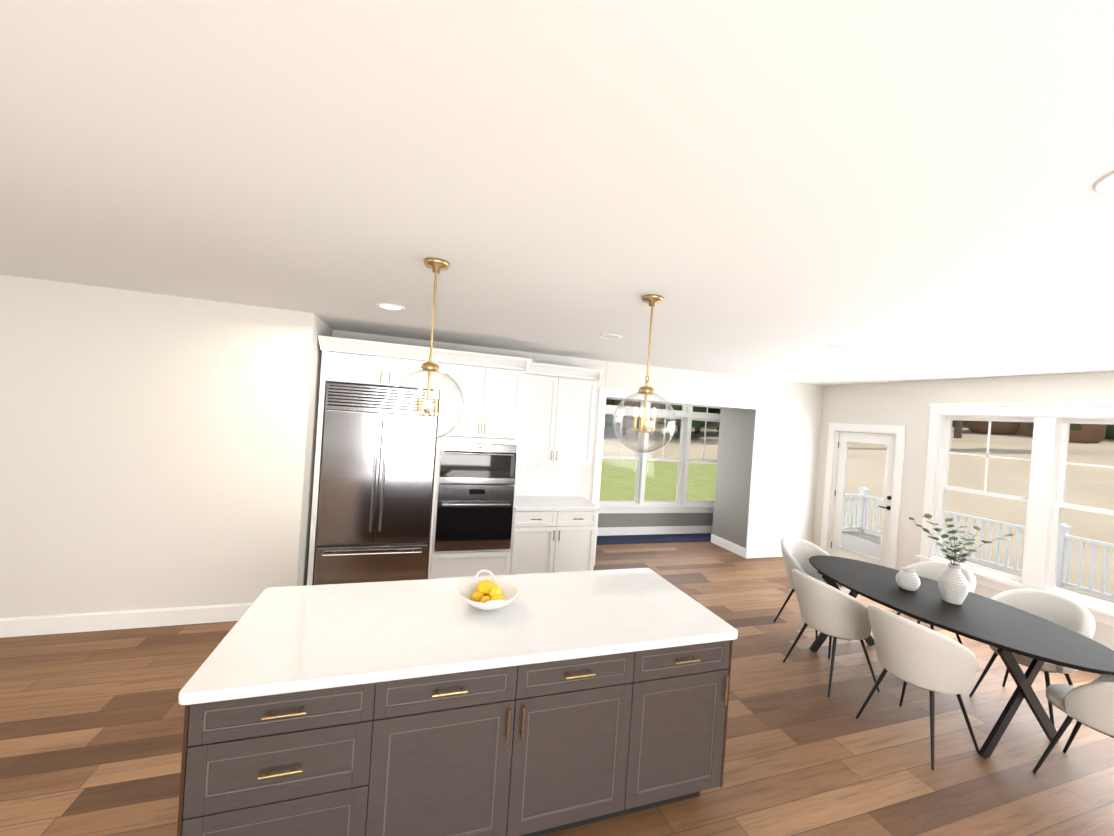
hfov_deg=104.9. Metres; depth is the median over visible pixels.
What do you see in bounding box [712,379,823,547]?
wall
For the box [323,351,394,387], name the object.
upper cabinet
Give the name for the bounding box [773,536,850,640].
end chair
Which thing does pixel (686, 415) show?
window
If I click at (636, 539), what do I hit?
rug
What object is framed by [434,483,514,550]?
wall oven
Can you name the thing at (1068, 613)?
chair
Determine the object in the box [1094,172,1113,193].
recessed light
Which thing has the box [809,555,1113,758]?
dining table
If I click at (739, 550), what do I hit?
baseboard
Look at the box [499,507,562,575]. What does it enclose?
base cabinet
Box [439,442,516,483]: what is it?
microwave
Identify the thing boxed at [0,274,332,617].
wall
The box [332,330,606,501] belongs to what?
wall
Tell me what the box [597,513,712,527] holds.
wall
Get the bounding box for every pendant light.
[389,258,463,439]
[613,295,675,452]
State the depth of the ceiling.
1.35 m
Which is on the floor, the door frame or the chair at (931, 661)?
the chair at (931, 661)
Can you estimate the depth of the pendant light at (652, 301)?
2.63 m
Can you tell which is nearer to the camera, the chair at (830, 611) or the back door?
the chair at (830, 611)
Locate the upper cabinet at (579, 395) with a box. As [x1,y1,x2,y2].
[559,375,598,466]
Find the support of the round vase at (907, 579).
on the dining table
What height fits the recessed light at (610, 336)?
0.006 m
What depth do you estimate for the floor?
2.62 m
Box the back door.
[820,423,905,568]
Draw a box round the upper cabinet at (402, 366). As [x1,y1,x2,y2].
[391,355,442,390]
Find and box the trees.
[604,399,1113,442]
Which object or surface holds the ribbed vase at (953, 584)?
on the dining table
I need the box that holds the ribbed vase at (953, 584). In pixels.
[909,514,1012,604]
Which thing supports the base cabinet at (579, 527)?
on the floor
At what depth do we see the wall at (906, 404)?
5.51 m
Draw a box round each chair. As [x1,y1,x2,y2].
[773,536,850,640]
[783,569,879,696]
[856,605,978,769]
[896,561,975,644]
[969,589,1095,726]
[1033,674,1113,772]
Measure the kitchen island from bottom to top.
0.880 m
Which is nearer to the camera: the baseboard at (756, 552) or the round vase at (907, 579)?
the round vase at (907, 579)
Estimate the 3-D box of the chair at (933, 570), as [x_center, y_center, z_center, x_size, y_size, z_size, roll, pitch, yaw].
[3.350,1.743,3.846,0.608,0.848,0.558,4,0,-15]
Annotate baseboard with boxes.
[0,603,252,637]
[597,525,712,535]
[711,534,745,557]
[752,547,782,557]
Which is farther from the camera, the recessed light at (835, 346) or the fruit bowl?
the recessed light at (835, 346)
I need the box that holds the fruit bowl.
[459,569,518,609]
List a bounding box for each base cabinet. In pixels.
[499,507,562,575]
[559,511,597,571]
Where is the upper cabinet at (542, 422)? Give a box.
[507,371,566,466]
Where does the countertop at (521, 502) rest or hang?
on the base cabinet at (536, 536)
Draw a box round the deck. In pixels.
[841,531,1113,602]
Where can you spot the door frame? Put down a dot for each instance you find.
(605, 393)
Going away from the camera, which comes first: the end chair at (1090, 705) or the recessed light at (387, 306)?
the end chair at (1090, 705)
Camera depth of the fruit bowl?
2.25 m
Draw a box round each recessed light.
[376,303,404,310]
[599,334,621,338]
[821,344,849,348]
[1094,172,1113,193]
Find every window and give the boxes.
[598,400,720,513]
[915,403,1113,626]
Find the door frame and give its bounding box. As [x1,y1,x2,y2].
[592,388,762,565]
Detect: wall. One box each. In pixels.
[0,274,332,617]
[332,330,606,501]
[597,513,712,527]
[605,361,758,408]
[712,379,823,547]
[812,371,1113,649]
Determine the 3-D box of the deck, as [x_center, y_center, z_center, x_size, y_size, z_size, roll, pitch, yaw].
[6.799,2.684,4.094,3.033,0.331,10.200,4,0,-18]
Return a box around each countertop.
[178,568,737,703]
[513,495,598,510]
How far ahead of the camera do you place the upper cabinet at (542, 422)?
5.06 m
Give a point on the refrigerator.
(376, 485)
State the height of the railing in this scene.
0.978 m
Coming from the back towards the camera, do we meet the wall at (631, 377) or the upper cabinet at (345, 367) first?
the wall at (631, 377)
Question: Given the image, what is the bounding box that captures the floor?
[0,541,1113,835]
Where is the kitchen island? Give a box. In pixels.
[177,636,737,835]
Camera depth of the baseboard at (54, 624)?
3.44 m
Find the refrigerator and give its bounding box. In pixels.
[314,383,436,584]
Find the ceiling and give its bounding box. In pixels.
[0,0,1113,385]
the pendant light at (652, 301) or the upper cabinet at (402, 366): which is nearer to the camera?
the pendant light at (652, 301)
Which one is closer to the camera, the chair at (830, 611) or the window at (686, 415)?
the chair at (830, 611)
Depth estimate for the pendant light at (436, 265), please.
2.24 m
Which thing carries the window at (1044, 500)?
in the wall at (906, 404)
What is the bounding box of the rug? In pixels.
[596,533,711,544]
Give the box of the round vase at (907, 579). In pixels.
[896,567,920,590]
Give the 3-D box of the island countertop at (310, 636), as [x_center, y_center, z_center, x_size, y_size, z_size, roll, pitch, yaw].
[-0.322,1.022,2.249,2.350,0.040,0.910,4,0,-18]
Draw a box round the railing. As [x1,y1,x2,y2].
[842,487,1113,599]
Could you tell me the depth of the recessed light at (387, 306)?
3.37 m
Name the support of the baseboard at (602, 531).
attached to the wall at (646, 519)
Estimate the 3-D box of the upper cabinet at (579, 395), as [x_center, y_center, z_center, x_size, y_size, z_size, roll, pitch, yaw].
[0.145,0.039,5.357,0.556,1.050,0.332,4,0,-18]

